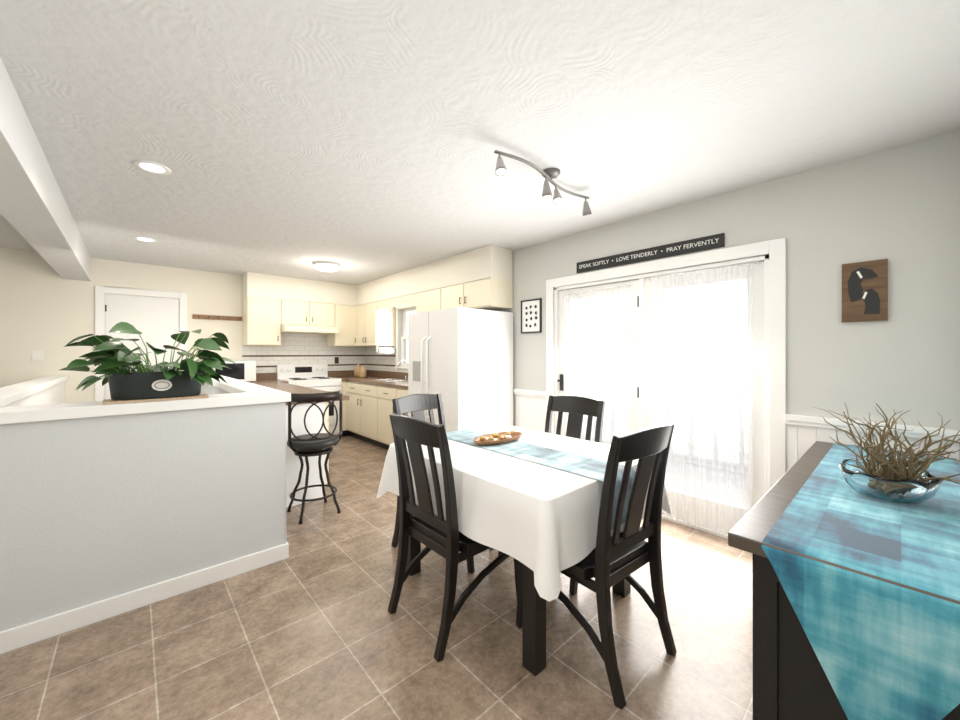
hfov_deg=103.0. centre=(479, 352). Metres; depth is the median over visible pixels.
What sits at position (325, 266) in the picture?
lamp
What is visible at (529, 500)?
dining table
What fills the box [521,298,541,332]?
picture frame
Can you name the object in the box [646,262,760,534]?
sheer curtain
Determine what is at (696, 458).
deck
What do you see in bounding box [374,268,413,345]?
upper cabinet
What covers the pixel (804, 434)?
wainscoting
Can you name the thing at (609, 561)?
chair
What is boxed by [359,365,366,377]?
canister
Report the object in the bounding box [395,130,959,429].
wall
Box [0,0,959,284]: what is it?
ceiling
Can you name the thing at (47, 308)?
wall
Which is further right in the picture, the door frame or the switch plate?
the door frame
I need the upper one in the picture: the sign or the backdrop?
the sign
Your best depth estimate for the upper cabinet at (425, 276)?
4.86 m
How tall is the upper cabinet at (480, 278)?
1.020 m
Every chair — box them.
[388,413,518,661]
[391,394,492,549]
[498,395,604,555]
[516,423,676,708]
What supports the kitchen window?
in the wall at (898, 207)
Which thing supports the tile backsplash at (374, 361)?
attached to the wall at (898, 207)
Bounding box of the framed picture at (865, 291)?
[842,259,887,321]
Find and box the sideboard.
[728,441,959,719]
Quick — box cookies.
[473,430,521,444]
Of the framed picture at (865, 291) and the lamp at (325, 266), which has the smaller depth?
the framed picture at (865, 291)
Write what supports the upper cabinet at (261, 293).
attached to the wall at (47, 308)
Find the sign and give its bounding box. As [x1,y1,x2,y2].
[577,233,724,272]
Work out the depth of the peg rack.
5.33 m
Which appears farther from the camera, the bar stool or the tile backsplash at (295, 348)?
the tile backsplash at (295, 348)
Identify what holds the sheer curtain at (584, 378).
attached to the sliding door at (640, 363)
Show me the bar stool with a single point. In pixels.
(309, 444)
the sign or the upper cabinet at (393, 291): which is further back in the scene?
the upper cabinet at (393, 291)
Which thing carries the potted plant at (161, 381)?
on the wall at (107, 511)
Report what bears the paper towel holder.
attached to the upper cabinet at (393, 291)
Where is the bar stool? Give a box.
[287,390,341,523]
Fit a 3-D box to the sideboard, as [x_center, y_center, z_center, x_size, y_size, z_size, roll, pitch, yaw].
[1.554,0.918,1.516,1.771,0.783,0.533,0,0,-42]
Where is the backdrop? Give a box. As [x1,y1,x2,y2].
[406,279,747,451]
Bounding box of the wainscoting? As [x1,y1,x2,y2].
[514,389,959,471]
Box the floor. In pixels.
[0,436,752,719]
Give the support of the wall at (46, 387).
on the floor
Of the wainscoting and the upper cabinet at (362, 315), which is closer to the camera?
the wainscoting
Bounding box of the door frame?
[546,238,785,538]
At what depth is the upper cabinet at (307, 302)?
5.88 m
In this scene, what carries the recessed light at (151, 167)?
in the ceiling
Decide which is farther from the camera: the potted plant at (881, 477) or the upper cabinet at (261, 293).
the upper cabinet at (261, 293)
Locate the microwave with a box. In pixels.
[212,360,255,381]
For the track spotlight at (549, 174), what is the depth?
2.34 m
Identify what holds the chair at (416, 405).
on the floor
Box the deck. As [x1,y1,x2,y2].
[570,378,747,507]
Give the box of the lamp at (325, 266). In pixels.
[314,261,339,271]
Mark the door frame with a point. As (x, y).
(774, 259)
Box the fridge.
[408,307,512,431]
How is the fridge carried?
on the floor
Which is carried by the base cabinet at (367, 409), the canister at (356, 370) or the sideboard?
the canister at (356, 370)
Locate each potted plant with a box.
[60,322,236,404]
[814,403,959,503]
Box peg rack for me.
[192,314,241,320]
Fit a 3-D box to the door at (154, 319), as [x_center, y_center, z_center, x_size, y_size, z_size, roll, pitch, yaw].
[-4.227,0.254,4.804,0.870,2.113,0.102,0,0,-42]
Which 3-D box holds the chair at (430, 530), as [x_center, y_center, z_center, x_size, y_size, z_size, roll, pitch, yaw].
[-0.122,0.805,1.955,0.578,1.017,0.476,0,0,-42]
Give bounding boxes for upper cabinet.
[242,272,281,344]
[282,277,337,346]
[338,283,353,346]
[354,283,365,346]
[366,281,389,346]
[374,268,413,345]
[414,261,437,312]
[438,245,512,310]
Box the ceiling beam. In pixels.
[0,57,90,280]
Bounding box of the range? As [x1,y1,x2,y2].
[276,364,341,433]
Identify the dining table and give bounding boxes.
[376,424,671,675]
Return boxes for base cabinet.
[245,373,349,507]
[328,360,407,448]
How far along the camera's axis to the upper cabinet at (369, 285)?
6.00 m
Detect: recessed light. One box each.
[132,160,170,174]
[133,236,156,241]
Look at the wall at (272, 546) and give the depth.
2.39 m
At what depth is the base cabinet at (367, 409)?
5.50 m
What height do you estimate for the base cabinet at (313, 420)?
1.010 m
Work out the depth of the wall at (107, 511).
1.92 m
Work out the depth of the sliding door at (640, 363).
3.00 m
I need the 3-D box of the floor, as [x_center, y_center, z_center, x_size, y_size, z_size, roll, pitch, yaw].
[-1.766,1.360,2.617,5.600,0.100,6.950,0,0,-42]
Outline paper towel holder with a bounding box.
[376,346,394,353]
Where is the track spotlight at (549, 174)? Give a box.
[494,150,591,215]
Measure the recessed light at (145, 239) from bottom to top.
0.006 m
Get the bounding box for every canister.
[354,364,361,376]
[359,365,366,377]
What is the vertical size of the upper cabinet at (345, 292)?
1.020 m
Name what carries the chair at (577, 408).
on the floor
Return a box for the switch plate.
[32,350,42,360]
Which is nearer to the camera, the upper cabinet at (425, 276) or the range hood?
the upper cabinet at (425, 276)
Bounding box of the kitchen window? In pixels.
[395,304,415,368]
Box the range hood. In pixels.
[281,325,338,333]
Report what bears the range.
on the floor
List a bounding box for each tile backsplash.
[242,333,365,372]
[366,346,407,372]
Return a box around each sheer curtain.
[563,284,631,444]
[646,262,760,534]
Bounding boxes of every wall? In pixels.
[0,247,341,402]
[0,375,68,402]
[0,391,255,653]
[201,375,290,568]
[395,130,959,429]
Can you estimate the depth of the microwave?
5.18 m
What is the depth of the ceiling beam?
2.20 m
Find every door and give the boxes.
[95,286,186,401]
[557,261,764,532]

